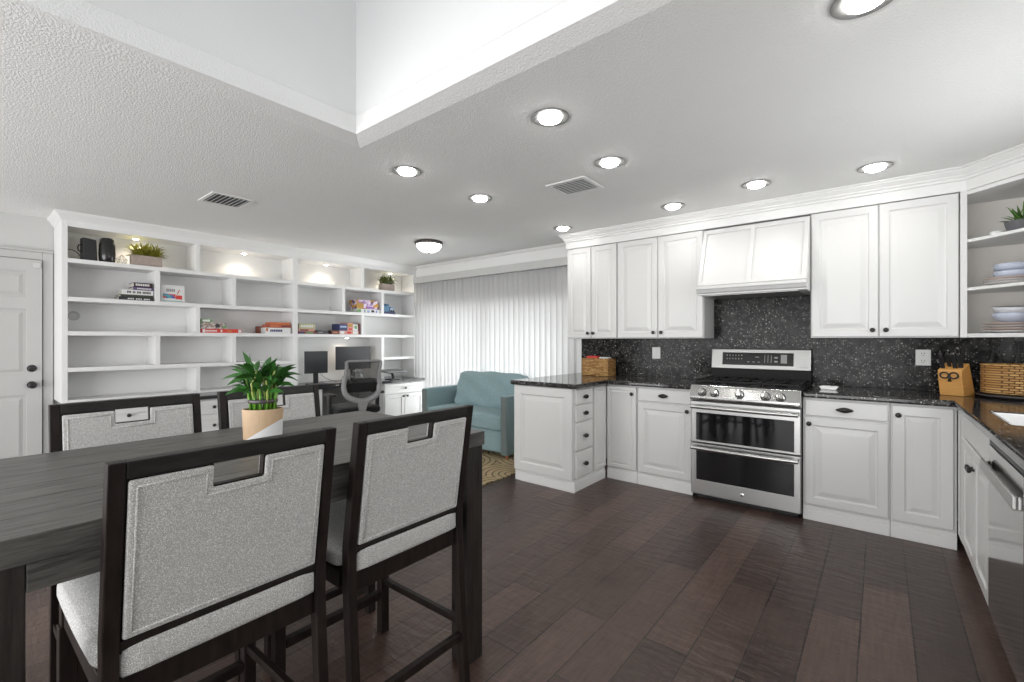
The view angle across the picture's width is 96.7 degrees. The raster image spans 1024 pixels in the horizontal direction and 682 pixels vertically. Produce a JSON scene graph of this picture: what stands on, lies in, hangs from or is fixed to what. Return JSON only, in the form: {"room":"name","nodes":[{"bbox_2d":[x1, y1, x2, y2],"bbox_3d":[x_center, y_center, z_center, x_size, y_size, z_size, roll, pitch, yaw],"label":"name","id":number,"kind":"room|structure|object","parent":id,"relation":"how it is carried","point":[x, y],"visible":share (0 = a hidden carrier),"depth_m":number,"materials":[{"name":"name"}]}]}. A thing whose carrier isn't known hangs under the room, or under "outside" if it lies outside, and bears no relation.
{"room":"kitchen with dining area","nodes":[
{"label":"kitchen with dining area","id":0,"kind":"room"},
{"bbox_2d":[0,212,349,415],"bbox_3d":[-4.222,0.075,4.384,0.120,2.410,7.700,0,0,39],"label":"wall","id":1,"kind":"structure","parent":0,"point":[16,230],"depth_m":4.15,"materials":[{"name":"paint"}]},
{"bbox_2d":[0,257,42,458],"bbox_3d":[-4.537,0.270,3.840,0.115,2.000,0.818,0,0,39],"label":"door","id":2,"kind":"structure","parent":1,"relation":"in","point":[21,382],"depth_m":4.06,"materials":[{"name":"paint"}]},
{"bbox_2d":[0,246,53,453],"bbox_3d":[-4.572,0.228,3.856,0.040,2.105,0.978,0,0,39],"label":"trim","id":3,"kind":"structure","parent":1,"relation":"attached to","point":[46,257],"depth_m":4.19,"materials":[{"name":"paint"}]},
{"bbox_2d":[47,209,416,271],"bbox_3d":[-2.873,-1.092,5.583,0.505,0.074,3.933,0,0,39],"label":"trim","id":4,"kind":"structure","parent":1,"relation":"attached to","point":[56,215],"depth_m":4.77,"materials":[{"name":"white paint"}]},
{"bbox_2d":[242,407,283,439],"bbox_3d":[-0.941,0.312,1.719,0.142,0.111,0.100,0,0,-11],"label":"pot","id":5,"kind":"object","parent":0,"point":[257,422],"depth_m":1.68,"materials":[{"name":"beige ceramic"}]},
{"bbox_2d":[85,0,565,115],"bbox_3d":[-0.649,-1.885,1.282,2.123,1.269,1.875,0,0,39],"label":"skylight well","id":6,"kind":"structure","parent":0,"point":[349,56],"depth_m":2.20,"materials":[{"name":"paint"}]},
{"bbox_2d":[0,0,673,147],"bbox_3d":[-0.654,-1.190,1.279,2.127,0.120,1.865,0,0,39],"label":"trim","id":7,"kind":"structure","parent":6,"relation":"attached to","point":[569,24],"depth_m":1.89,"materials":[{"name":"paint"}]},
{"bbox_2d":[0,0,1023,265],"bbox_3d":[-1.482,-1.190,2.166,7.170,0.120,7.700,0,0,39],"label":"ceiling","id":8,"kind":"structure","parent":0,"point":[700,100],"depth_m":2.48,"materials":[{"name":"paint"}]},
{"bbox_2d":[198,191,256,208],"bbox_3d":[-2.294,-1.124,3.666,0.340,0.010,0.310,0,0,39],"label":"ceiling vent","id":9,"kind":"object","parent":8,"relation":"in","point":[217,198],"visible":1,"depth_m":3.66,"materials":[{"name":"metal"}]},
{"bbox_2d":[392,166,421,176],"bbox_3d":[-0.700,-1.116,3.034,0.192,0.026,0.192,0,0,39],"label":"recessed light","id":10,"kind":"object","parent":8,"relation":"in","point":[407,171],"visible":1,"depth_m":3.00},
{"bbox_2d":[415,239,442,253],"bbox_3d":[-0.953,-1.061,5.220,0.320,0.138,0.320,0,0,39],"label":"dome light","id":11,"kind":"object","parent":8,"relation":"attached to","point":[429,246],"visible":1,"depth_m":5.12,"materials":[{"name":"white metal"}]},
{"bbox_2d":[468,194,491,201],"bbox_3d":[-0.254,-1.116,3.608,0.192,0.026,0.192,0,0,39],"label":"recessed light","id":12,"kind":"object","parent":8,"relation":"in","point":[477,197],"visible":1,"depth_m":3.58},
{"bbox_2d":[531,108,568,126],"bbox_3d":[0.193,-1.116,2.300,0.192,0.026,0.192,0,0,39],"label":"recessed light","id":13,"kind":"object","parent":8,"relation":"in","point":[546,117],"visible":1,"depth_m":2.28,"materials":[{"name":"glass"}]},
{"bbox_2d":[553,226,572,230],"bbox_3d":[0.512,-1.116,4.570,0.192,0.026,0.192,0,0,39],"label":"recessed light","id":14,"kind":"object","parent":8,"relation":"in","point":[559,228],"visible":1,"depth_m":4.54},
{"bbox_2d":[545,176,603,195],"bbox_3d":[0.460,-1.124,3.333,0.320,0.010,0.300,0,0,39],"label":"ceiling vent","id":15,"kind":"object","parent":8,"relation":"in","point":[582,184],"visible":1,"depth_m":3.32,"materials":[{"name":"metal"}]},
{"bbox_2d":[595,156,625,167],"bbox_3d":[0.620,-1.116,2.881,0.192,0.026,0.192,0,0,39],"label":"recessed light","id":16,"kind":"object","parent":8,"relation":"in","point":[609,161],"visible":1,"depth_m":2.85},
{"bbox_2d":[661,203,684,209],"bbox_3d":[1.353,-1.116,3.822,0.192,0.026,0.192,0,0,39],"label":"recessed light","id":17,"kind":"object","parent":8,"relation":"in","point":[671,206],"visible":1,"depth_m":3.79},
{"bbox_2d":[741,179,770,188],"bbox_3d":[1.762,-1.116,3.285,0.192,0.026,0.192,0,0,39],"label":"recessed light","id":18,"kind":"object","parent":8,"relation":"in","point":[754,184],"visible":1,"depth_m":3.26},
{"bbox_2d":[830,0,892,19],"bbox_3d":[1.165,-1.116,1.502,0.192,0.026,0.192,0,0,39],"label":"recessed light","id":19,"kind":"object","parent":8,"relation":"in","point":[839,9],"visible":1,"depth_m":1.53,"materials":[{"name":"glass"}]},
{"bbox_2d":[857,161,893,172],"bbox_3d":[2.364,-1.116,2.964,0.192,0.026,0.192,0,0,39],"label":"recessed light","id":20,"kind":"object","parent":8,"relation":"in","point":[878,166],"visible":1,"depth_m":2.94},
{"bbox_2d":[26,458,1016,681],"bbox_3d":[-1.482,1.340,2.166,7.170,0.120,7.700,0,0,39],"label":"floor","id":21,"kind":"structure","parent":0,"point":[609,579],"depth_m":2.17,"materials":[{"name":"brown wood"}]},
{"bbox_2d":[115,407,147,421],"bbox_3d":[-3.646,0.934,4.245,0.630,0.692,0.668,0,0,39],"label":"base cabinet","id":22,"kind":"object","parent":21,"relation":"on","point":[130,414],"visible":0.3,"depth_m":4.08,"materials":[{"name":"white paint"}]},
{"bbox_2d":[48,393,239,681],"bbox_3d":[-1.355,0.760,1.702,0.582,1.040,0.496,0,0,39],"label":"counter stool","id":23,"kind":"object","parent":21,"relation":"on","point":[71,426],"visible":0.23,"depth_m":1.79,"materials":[{"name":"fabric"}]},
{"bbox_2d":[56,427,335,681],"bbox_3d":[-0.859,0.760,1.245,0.582,1.040,0.496,0,0,38],"label":"counter stool","id":24,"kind":"object","parent":21,"relation":"on","point":[195,570],"visible":0.98,"depth_m":1.06,"materials":[{"name":"fabric"}]},
{"bbox_2d":[200,399,218,431],"bbox_3d":[-3.225,0.934,4.764,0.630,0.692,0.653,0,0,39],"label":"base cabinet","id":25,"kind":"object","parent":21,"relation":"on","point":[209,407],"visible":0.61,"depth_m":4.56,"materials":[{"name":"white paint"}]},
{"bbox_2d":[0,410,483,681],"bbox_3d":[-0.881,0.824,1.592,0.869,0.912,1.375,0,0,39],"label":"dining table","id":26,"kind":"object","parent":21,"relation":"on","point":[51,504],"visible":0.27,"depth_m":1.18,"materials":[{"name":"grey wood"}]},
{"bbox_2d":[221,351,300,439],"bbox_3d":[-0.943,0.205,1.715,0.283,0.326,0.190,0,0,-11],"label":"bamboo","id":27,"kind":"object","parent":26,"relation":"on","point":[258,421],"visible":1,"depth_m":1.69,"materials":[{"name":"green plant"}]},
{"bbox_2d":[262,389,321,415],"bbox_3d":[-2.757,0.934,5.343,0.630,0.692,0.823,0,0,39],"label":"base cabinet","id":28,"kind":"object","parent":21,"relation":"on","point":[279,397],"visible":0.02,"depth_m":5.45,"materials":[{"name":"white paint"}]},
{"bbox_2d":[62,376,424,403],"bbox_3d":[-2.756,0.568,5.479,0.780,0.035,3.737,0,0,39],"label":"countertop","id":29,"kind":"structure","parent":28,"relation":"on","point":[207,395],"depth_m":5.96,"materials":[{"name":"stone"}]},
{"bbox_2d":[54,219,415,403],"bbox_3d":[-2.873,-0.261,5.613,0.451,1.619,3.888,0,0,39],"label":"bookcase","id":30,"kind":"object","parent":29,"relation":"on","point":[106,347],"visible":0.96,"depth_m":4.93,"materials":[{"name":"white paint"}]},
{"bbox_2d":[77,237,96,260],"bbox_3d":[-3.881,-0.829,4.158,0.095,0.207,0.137,0,0,39],"label":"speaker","id":31,"kind":"object","parent":30,"relation":"on","point":[88,247],"visible":0.84,"depth_m":4.13,"materials":[{"name":"plastic"}]},
{"bbox_2d":[98,238,115,262],"bbox_3d":[-3.785,-0.841,4.256,0.124,0.230,0.124,0,0,39],"label":"speaker","id":32,"kind":"object","parent":30,"relation":"on","point":[106,250],"visible":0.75,"depth_m":4.21},
{"bbox_2d":[114,296,152,300],"bbox_3d":[-3.694,-0.401,4.447,0.201,0.030,0.262,0,0,39],"label":"book","id":33,"kind":"object","parent":30,"relation":"on","point":[118,297],"visible":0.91,"depth_m":4.37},
{"bbox_2d":[116,294,152,297],"bbox_3d":[-3.692,-0.428,4.450,0.200,0.021,0.246,0,0,39],"label":"book","id":34,"kind":"object","parent":33,"relation":"on","point":[122,295],"visible":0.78,"depth_m":4.38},
{"bbox_2d":[117,289,152,295],"bbox_3d":[-3.686,-0.463,4.457,0.201,0.047,0.237,0,0,39],"label":"book","id":35,"kind":"object","parent":34,"relation":"on","point":[122,291],"visible":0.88,"depth_m":4.39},
{"bbox_2d":[128,287,152,290],"bbox_3d":[-3.661,-0.502,4.488,0.201,0.028,0.157,0,0,39],"label":"book","id":36,"kind":"object","parent":35,"relation":"on","point":[130,288],"visible":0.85,"depth_m":4.42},
{"bbox_2d":[129,282,152,287],"bbox_3d":[-3.662,-0.539,4.487,0.201,0.042,0.145,0,0,39],"label":"book","id":37,"kind":"object","parent":36,"relation":"on","point":[134,284],"visible":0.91,"depth_m":4.43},
{"bbox_2d":[123,242,166,266],"bbox_3d":[-3.603,-0.847,4.484,0.249,0.243,0.379,0,0,39],"label":"potted plant","id":38,"kind":"object","parent":30,"relation":"on","point":[145,255],"visible":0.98,"depth_m":4.45,"materials":[{"name":"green plant"}]},
{"bbox_2d":[160,284,184,302],"bbox_3d":[-3.462,-0.473,4.638,0.051,0.175,0.200,0,0,39],"label":"game","id":39,"kind":"object","parent":30,"relation":"on","point":[168,293],"visible":0.82,"depth_m":4.62,"materials":[{"name":"cardboard"}]},
{"bbox_2d":[163,294,175,298],"bbox_3d":[-3.462,-0.449,4.598,0.001,0.043,0.105,0,0,39],"label":"picture","id":40,"kind":"object","parent":39,"relation":"on","point":[165,296],"depth_m":4.60},
{"bbox_2d":[200,329,241,332],"bbox_3d":[-3.222,-0.104,5.006,0.191,0.042,0.395,0,0,39],"label":"game","id":41,"kind":"object","parent":30,"relation":"on","point":[201,330],"visible":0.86,"depth_m":4.94,"materials":[{"name":"red cardboard"}]},
{"bbox_2d":[200,322,226,328],"bbox_3d":[-3.271,-0.159,4.946,0.191,0.066,0.240,0,0,39],"label":"game","id":42,"kind":"object","parent":41,"relation":"on","point":[203,325],"visible":0.73,"depth_m":4.87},
{"bbox_2d":[261,328,290,333],"bbox_3d":[-2.826,-0.117,5.447,0.131,0.068,0.290,0,0,39],"label":"game","id":43,"kind":"object","parent":30,"relation":"on","point":[263,330],"visible":0.95,"depth_m":5.39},
{"bbox_2d":[262,324,290,327],"bbox_3d":[-2.820,-0.171,5.455,0.131,0.037,0.280,0,0,39],"label":"game","id":44,"kind":"object","parent":43,"relation":"on","point":[263,325],"visible":0.91,"depth_m":5.38,"materials":[{"name":"cardboard"}]},
{"bbox_2d":[265,322,289,324],"bbox_3d":[-2.814,-0.203,5.463,0.130,0.026,0.230,0,0,39],"label":"game","id":45,"kind":"object","parent":44,"relation":"on","point":[275,323],"visible":0.89,"depth_m":5.42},
{"bbox_2d":[298,331,316,333],"bbox_3d":[-2.624,-0.098,5.744,0.191,0.031,0.235,0,0,39],"label":"game","id":46,"kind":"object","parent":30,"relation":"on","point":[299,332],"visible":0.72,"depth_m":5.68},
{"bbox_2d":[298,329,313,330],"bbox_3d":[-2.634,-0.129,5.732,0.191,0.028,0.205,0,0,39],"label":"game","id":47,"kind":"object","parent":46,"relation":"on","point":[298,329],"visible":0.66,"depth_m":5.67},
{"bbox_2d":[298,323,314,328],"bbox_3d":[-2.629,-0.178,5.738,0.191,0.065,0.200,0,0,39],"label":"game","id":48,"kind":"object","parent":47,"relation":"on","point":[300,325],"visible":0.8,"depth_m":5.67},
{"bbox_2d":[314,330,327,333],"bbox_3d":[-2.500,-0.107,5.898,0.191,0.048,0.150,0,0,39],"label":"game","id":49,"kind":"object","parent":30,"relation":"on","point":[317,331],"visible":0.65,"depth_m":5.82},
{"bbox_2d":[339,331,358,333],"bbox_3d":[-2.266,-0.107,6.187,0.191,0.048,0.285,0,0,39],"label":"game","id":50,"kind":"object","parent":30,"relation":"on","point":[340,332],"visible":0.72,"depth_m":6.12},
{"bbox_2d":[332,324,346,330],"bbox_3d":[-2.319,-0.176,6.121,0.191,0.088,0.115,0,0,39],"label":"game","id":51,"kind":"object","parent":50,"relation":"on","point":[341,327],"visible":0.89,"depth_m":6.06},
{"bbox_2d":[340,323,352,330],"bbox_3d":[-2.255,-0.185,6.200,0.191,0.106,0.082,0,0,39],"label":"game","id":52,"kind":"object","parent":50,"relation":"on","point":[349,325],"visible":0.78,"depth_m":6.14,"materials":[{"name":"orange cardboard"}]},
{"bbox_2d":[349,309,364,312],"bbox_3d":[-2.152,-0.410,6.327,0.191,0.050,0.125,0,0,39],"label":"game","id":53,"kind":"object","parent":30,"relation":"on","point":[350,310],"visible":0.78,"depth_m":6.27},
{"bbox_2d":[349,299,377,309],"bbox_3d":[-2.085,-0.499,6.411,0.191,0.125,0.340,0,0,39],"label":"game","id":54,"kind":"object","parent":53,"relation":"on","point":[353,304],"visible":0.88,"depth_m":6.32,"materials":[{"name":"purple cardboard"}]},
{"bbox_2d":[365,309,379,312],"bbox_3d":[-2.034,-0.410,6.473,0.191,0.050,0.240,0,0,39],"label":"game","id":55,"kind":"object","parent":30,"relation":"on","point":[366,310],"visible":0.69,"depth_m":6.39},
{"bbox_2d":[374,274,395,290],"bbox_3d":[-1.833,-0.856,6.663,0.270,0.262,0.349,0,0,39],"label":"potted plant","id":56,"kind":"object","parent":30,"relation":"on","point":[386,284],"visible":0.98,"depth_m":6.61,"materials":[{"name":"green plant"}]},
{"bbox_2d":[384,304,394,313],"bbox_3d":[-1.837,-0.486,6.693,0.100,0.200,0.220,0,0,39],"label":"toy","id":57,"kind":"object","parent":30,"relation":"on","point":[387,310],"visible":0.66,"depth_m":6.67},
{"bbox_2d":[304,351,327,384],"bbox_3d":[-2.465,0.342,5.728,0.275,0.414,0.200,0,0,-37],"label":"monitor","id":58,"kind":"object","parent":29,"relation":"on","point":[315,362],"visible":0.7,"depth_m":5.72,"materials":[{"name":"black plastic"}]},
{"bbox_2d":[308,382,341,385],"bbox_3d":[-2.283,0.538,5.619,0.420,0.023,0.130,0,0,-43],"label":"keyboard","id":59,"kind":"object","parent":29,"relation":"on","point":[332,383],"visible":0.8,"depth_m":5.58,"materials":[{"name":"black plastic"}]},
{"bbox_2d":[335,346,370,369],"bbox_3d":[-2.190,0.316,6.290,0.200,0.466,0.510,0,0,43],"label":"monitor","id":60,"kind":"object","parent":29,"relation":"on","point":[342,354],"visible":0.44,"depth_m":6.23,"materials":[{"name":"black plastic"}]},
{"bbox_2d":[383,372,404,379],"bbox_3d":[-1.694,0.492,6.441,0.220,0.116,0.280,0,0,39],"label":"laptop stand","id":61,"kind":"object","parent":29,"relation":"on","point":[392,374],"visible":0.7,"depth_m":6.42,"materials":[{"name":"black metal"}]},
{"bbox_2d":[381,369,406,372],"bbox_3d":[-1.694,0.429,6.441,0.240,0.038,0.340,0,0,39],"label":"laptop","id":62,"kind":"object","parent":61,"relation":"on","point":[382,370],"visible":0.8,"depth_m":6.39,"materials":[{"name":"grey plastic"}]},
{"bbox_2d":[217,384,374,659],"bbox_3d":[-1.006,0.760,2.135,0.582,1.040,0.496,0,0,39],"label":"counter stool","id":63,"kind":"object","parent":21,"relation":"on","point":[300,401],"visible":0.14,"depth_m":2.18,"materials":[{"name":"fabric"}]},
{"bbox_2d":[323,359,383,413],"bbox_3d":[-1.871,0.749,5.399,0.660,1.061,0.657,0,0,-39],"label":"office chair","id":64,"kind":"object","parent":21,"relation":"on","point":[361,385],"visible":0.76,"depth_m":5.20,"materials":[{"name":"grey plastic"}]},
{"bbox_2d":[271,405,472,681],"bbox_3d":[-0.519,0.760,1.683,0.582,1.040,0.496,0,0,39],"label":"counter stool","id":65,"kind":"object","parent":21,"relation":"on","point":[403,505],"visible":0.91,"depth_m":1.51,"materials":[{"name":"brown wood"}]},
{"bbox_2d":[369,381,422,415],"bbox_3d":[-1.734,0.934,6.606,0.630,0.692,0.683,0,0,39],"label":"base cabinet","id":66,"kind":"object","parent":21,"relation":"on","point":[402,398],"visible":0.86,"depth_m":6.38,"materials":[{"name":"white paint"}]},
{"bbox_2d":[482,449,515,485],"bbox_3d":[-0.681,1.274,4.895,1.780,0.012,1.650,0,0,39],"label":"area rug","id":67,"kind":"object","parent":21,"relation":"on","point":[495,466],"visible":0.04,"depth_m":4.58,"materials":[{"name":"carpet"}]},
{"bbox_2d":[422,371,528,458],"bbox_3d":[-0.386,0.823,5.514,1.380,0.889,0.686,0,0,39],"label":"sofa","id":68,"kind":"object","parent":67,"relation":"on","point":[490,393],"visible":0.56,"depth_m":5.38,"materials":[{"name":"teal fabric"}]},
{"bbox_2d":[428,403,500,430],"bbox_3d":[-0.419,0.898,5.473,1.206,0.212,0.581,0,0,39],"label":"seat cushion","id":69,"kind":"object","parent":68,"relation":"on","point":[485,417],"depth_m":5.11,"materials":[{"name":"teal fabric"}]},
{"bbox_2d":[454,371,528,408],"bbox_3d":[-0.254,0.621,5.566,1.086,0.484,0.304,0,0,39],"label":"cushion","id":70,"kind":"object","parent":68,"relation":"on","point":[486,389],"depth_m":5.50,"materials":[{"name":"teal fabric"}]},
{"bbox_2d":[514,385,605,492],"bbox_3d":[0.463,0.844,4.206,0.676,0.872,0.577,0,0,39],"label":"base cabinet","id":71,"kind":"object","parent":21,"relation":"on","point":[560,433],"visible":0.98,"depth_m":3.98,"materials":[{"name":"white paint"}]},
{"bbox_2d":[510,373,701,389],"bbox_3d":[0.937,0.385,4.233,1.459,0.040,1.238,0,0,39],"label":"countertop","id":72,"kind":"structure","parent":71,"relation":"on","point":[574,380],"depth_m":4.13,"materials":[{"name":"stone"}]},
{"bbox_2d":[582,358,615,375],"bbox_3d":[0.909,0.274,4.770,0.301,0.181,0.181,0,0,39],"label":"wicker basket","id":73,"kind":"object","parent":72,"relation":"on","point":[590,366],"visible":0.94,"depth_m":4.69,"materials":[{"name":"wicker"}]},
{"bbox_2d":[607,384,637,483],"bbox_3d":[1.181,0.844,4.377,0.295,0.872,0.650,0,0,39],"label":"base cabinet","id":74,"kind":"object","parent":21,"relation":"on","point":[622,400],"visible":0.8,"depth_m":4.14,"materials":[{"name":"white paint"}]},
{"bbox_2d":[637,386,694,494],"bbox_3d":[1.483,0.844,4.129,0.482,0.872,0.656,0,0,39],"label":"base cabinet","id":75,"kind":"object","parent":21,"relation":"on","point":[664,414],"visible":0.78,"depth_m":3.89,"materials":[{"name":"white paint"}]},
{"bbox_2d":[690,349,811,515],"bbox_3d":[1.939,0.677,3.698,0.766,1.205,0.742,0,0,39],"label":"stove","id":76,"kind":"object","parent":21,"relation":"on","point":[746,447],"visible":1,"depth_m":3.50,"materials":[{"name":"grey metal"}]},
{"bbox_2d":[694,381,810,392],"bbox_3d":[1.957,0.367,3.720,0.760,0.025,0.554,0,0,39],"label":"cooktop","id":77,"kind":"object","parent":76,"relation":"in","point":[807,385],"depth_m":3.58,"materials":[{"name":"black metal"}]},
{"bbox_2d":[803,397,889,535],"bbox_3d":[2.457,0.844,3.340,0.482,0.872,0.656,0,0,39],"label":"base cabinet","id":78,"kind":"object","parent":21,"relation":"on","point":[846,443],"visible":0.94,"depth_m":3.10,"materials":[{"name":"white paint"}]},
{"bbox_2d":[890,403,956,549],"bbox_3d":[2.769,0.844,3.091,0.313,0.872,0.650,0,0,39],"label":"base cabinet","id":79,"kind":"object","parent":21,"relation":"on","point":[923,438],"visible":0.8,"depth_m":2.86,"materials":[{"name":"white paint"}]},
{"bbox_2d":[958,411,989,604],"bbox_3d":[2.607,0.844,2.187,0.630,0.872,1.018,0,0,39],"label":"base cabinet","id":80,"kind":"object","parent":21,"relation":"on","point":[973,443],"visible":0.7,"depth_m":2.29,"materials":[{"name":"white paint"}]},
{"bbox_2d":[802,385,1023,468],"bbox_3d":[2.126,0.385,2.201,1.402,0.040,2.898,0,0,39],"label":"countertop","id":81,"kind":"structure","parent":80,"relation":"on","point":[978,410],"depth_m":2.72,"materials":[{"name":"stone"}]},
{"bbox_2d":[819,385,838,389],"bbox_3d":[2.372,0.353,3.406,0.118,0.022,0.090,0,0,39],"label":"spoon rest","id":82,"kind":"object","parent":81,"relation":"on","point":[820,386],"visible":1,"depth_m":3.38,"materials":[{"name":"white ceramic"}]},
{"bbox_2d":[938,347,974,396],"bbox_3d":[2.948,0.203,3.024,0.195,0.323,0.124,0,0,-24],"label":"knife block","id":83,"kind":"object","parent":81,"relation":"on","point":[954,378],"visible":1,"depth_m":2.98,"materials":[{"name":"brown wood"}]},
{"bbox_2d":[974,392,1023,400],"bbox_3d":[3.207,0.352,2.840,0.456,0.024,0.365,0,0,39],"label":"tray","id":84,"kind":"object","parent":81,"relation":"on","point":[1021,398],"visible":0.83,"depth_m":2.84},
{"bbox_2d":[980,363,1023,396],"bbox_3d":[3.207,0.244,2.840,0.406,0.191,0.307,0,0,39],"label":"wicker basket","id":85,"kind":"object","parent":84,"relation":"on","point":[1007,379],"visible":1,"depth_m":2.82,"materials":[{"name":"wicker"}]},
{"bbox_2d":[993,412,1023,425],"bbox_3d":[2.483,0.480,2.030,0.413,0.223,0.478,0,0,39],"label":"sink","id":86,"kind":"object","parent":81,"relation":"in","point":[1012,419],"visible":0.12,"depth_m":2.29,"materials":[{"name":"white ceramic"}]},
{"bbox_2d":[980,440,1023,681],"bbox_3d":[2.083,0.846,1.539,0.630,0.868,0.628,0,0,39],"label":"dishwasher","id":87,"kind":"object","parent":21,"relation":"on","point":[1005,477],"visible":0.9,"depth_m":1.68,"materials":[{"name":"grey metal"}]},
{"bbox_2d":[401,173,1023,520],"bbox_3d":[0.909,0.075,5.119,6.970,2.410,0.100,0,0,39],"label":"wall","id":88,"kind":"structure","parent":0,"point":[558,252],"depth_m":5.68,"materials":[{"name":"white paint"}]},
{"bbox_2d":[416,243,565,268],"bbox_3d":[-0.338,-1.113,6.042,2.870,0.035,0.034,0,0,39],"label":"trim","id":89,"kind":"structure","parent":88,"relation":"attached to","point":[559,244],"depth_m":5.93,"materials":[{"name":"white paint"}]},
{"bbox_2d":[413,257,574,387],"bbox_3d":[-0.366,0.150,6.016,2.820,2.200,0.100,0,0,39],"label":"vertical blinds","id":90,"kind":"object","parent":88,"relation":"attached to","point":[511,318],"visible":0.62,"depth_m":5.87,"materials":[{"name":"white"}]},
{"bbox_2d":[568,243,619,338],"bbox_3d":[0.908,-0.497,4.822,0.582,0.955,0.358,0,0,39],"label":"upper cabinet","id":91,"kind":"object","parent":88,"relation":"attached to","point":[592,271],"visible":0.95,"depth_m":4.69,"materials":[{"name":"white paint"}]},
{"bbox_2d":[618,230,713,338],"bbox_3d":[1.457,-0.497,4.377,0.825,0.955,0.358,0,0,39],"label":"upper cabinet","id":92,"kind":"object","parent":88,"relation":"attached to","point":[658,298],"visible":0.97,"depth_m":4.23,"materials":[{"name":"white paint"}]},
{"bbox_2d":[696,216,810,299],"bbox_3d":[2.017,-0.669,3.785,0.786,0.591,0.533,0,0,39],"label":"range hood","id":93,"kind":"object","parent":88,"relation":"attached to","point":[772,258],"visible":0.95,"depth_m":3.65,"materials":[{"name":"white paint"}]},
{"bbox_2d":[558,143,1023,249],"bbox_3d":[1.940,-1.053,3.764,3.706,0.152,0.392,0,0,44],"label":"trim","id":94,"kind":"structure","parent":88,"relation":"attached to","point":[1007,163],"depth_m":3.42,"materials":[{"name":"white paint"}]},
{"bbox_2d":[582,294,1023,391],"bbox_3d":[2.183,-0.068,4.009,3.588,0.864,0.019,0,0,39],"label":"backsplash","id":95,"kind":"structure","parent":88,"relation":"attached to","point":[781,322],"depth_m":3.82,"materials":[{"name":"stone"}]},
{"bbox_2d":[652,347,659,358],"bbox_3d":[1.452,0.125,4.582,0.084,0.116,0.008,0,0,39],"label":"wall outlet","id":96,"kind":"object","parent":95,"relation":"attached to","point":[655,350],"visible":1,"depth_m":4.58,"materials":[{"name":"white plastic"}]},
{"bbox_2d":[915,350,930,365],"bbox_3d":[3.005,0.125,3.326,0.084,0.116,0.007,0,0,39],"label":"wall outlet","id":97,"kind":"object","parent":95,"relation":"attached to","point":[922,357],"visible":1,"depth_m":3.32,"materials":[{"name":"white plastic"}]},
{"bbox_2d":[811,193,958,337],"bbox_3d":[2.712,-0.497,3.361,0.824,0.955,0.358,0,0,39],"label":"upper cabinet","id":98,"kind":"object","parent":88,"relation":"attached to","point":[888,270],"visible":1,"depth_m":3.21,"materials":[{"name":"white paint"}]},
{"bbox_2d":[958,174,1023,337],"bbox_3d":[3.170,-0.497,2.825,0.559,0.955,0.610,0,0,39],"label":"upper cabinet","id":99,"kind":"object","parent":88,"relation":"attached to","point":[981,209],"visible":0.77,"depth_m":3.06,"materials":[{"name":"white paint"}]},
{"bbox_2d":[983,330,1023,332],"bbox_3d":[3.111,-0.054,2.833,0.276,0.017,0.276,0,0,39],"label":"dinner plate","id":100,"kind":"object","parent":99,"relation":"on","point":[990,331],"visible":0.88,"depth_m":2.78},
{"bbox_2d":[980,327,1023,329],"bbox_3d":[3.111,-0.070,2.833,0.276,0.017,0.276,0,0,39],"label":"dinner plate","id":101,"kind":"object","parent":100,"relation":"on","point":[1009,328],"visible":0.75,"depth_m":2.77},
{"bbox_2d":[982,325,1023,327],"bbox_3d":[3.111,-0.086,2.833,0.276,0.017,0.276,0,0,39],"label":"dinner plate","id":102,"kind":"object","parent":101,"relation":"on","point":[989,326],"visible":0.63,"depth_m":2.79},
{"bbox_2d":[980,322,1023,324],"bbox_3d":[3.111,-0.101,2.833,0.276,0.017,0.276,0,0,39],"label":"dinner plate","id":103,"kind":"object","parent":102,"relation":"on","point":[1003,323],"visible":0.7,"depth_m":2.77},
{"bbox_2d":[991,312,1023,321],"bbox_3d":[3.123,-0.140,2.824,0.211,0.059,0.211,0,0,39],"label":"bowl","id":104,"kind":"object","parent":103,"relation":"on","point":[1016,316],"visible":0.84,"depth_m":2.79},
{"bbox_2d":[991,306,1023,312],"bbox_3d":[3.120,-0.185,2.820,0.210,0.072,0.209,0,0,44],"label":"bowl","id":105,"kind":"object","parent":104,"relation":"on","point":[999,309],"visible":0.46,"depth_m":2.79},
{"bbox_2d":[983,280,1023,284],"bbox_3d":[3.115,-0.354,2.830,0.262,0.017,0.262,0,0,39],"label":"dinner plate","id":106,"kind":"object","parent":99,"relation":"on","point":[1009,281],"visible":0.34,"depth_m":2.79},
{"bbox_2d":[983,277,1023,282],"bbox_3d":[3.115,-0.368,2.830,0.262,0.017,0.262,0,0,39],"label":"dinner plate","id":107,"kind":"object","parent":106,"relation":"on","point":[1021,278],"visible":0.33,"depth_m":2.78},
{"bbox_2d":[983,275,1023,280],"bbox_3d":[3.115,-0.382,2.830,0.262,0.017,0.262,0,0,39],"label":"dinner plate","id":108,"kind":"object","parent":107,"relation":"on","point":[1017,276],"visible":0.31,"depth_m":2.78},
{"bbox_2d":[993,269,1023,276],"bbox_3d":[3.127,-0.411,2.821,0.201,0.042,0.201,0,0,39],"label":"bowl","id":109,"kind":"object","parent":108,"relation":"on","point":[1013,272],"visible":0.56,"depth_m":2.78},
{"bbox_2d":[993,261,1023,271],"bbox_3d":[3.127,-0.454,2.821,0.201,0.042,0.201,0,0,39],"label":"bowl","id":110,"kind":"object","parent":109,"relation":"on","point":[1012,265],"visible":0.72,"depth_m":2.78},
{"bbox_2d":[1000,200,1023,230],"bbox_3d":[3.119,-0.752,2.765,0.223,0.182,0.167,0,0,39],"label":"potted succulent","id":111,"kind":"object","parent":99,"relation":"on","point":[1018,222],"visible":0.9,"depth_m":2.77,"materials":[{"name":"green plant"}]},
{"bbox_2d":[1004,219,1023,230],"bbox_3d":[3.097,-0.694,2.768,0.144,0.066,0.144,0,0,39],"label":"pot","id":112,"kind":"object","parent":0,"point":[1014,224],"depth_m":2.75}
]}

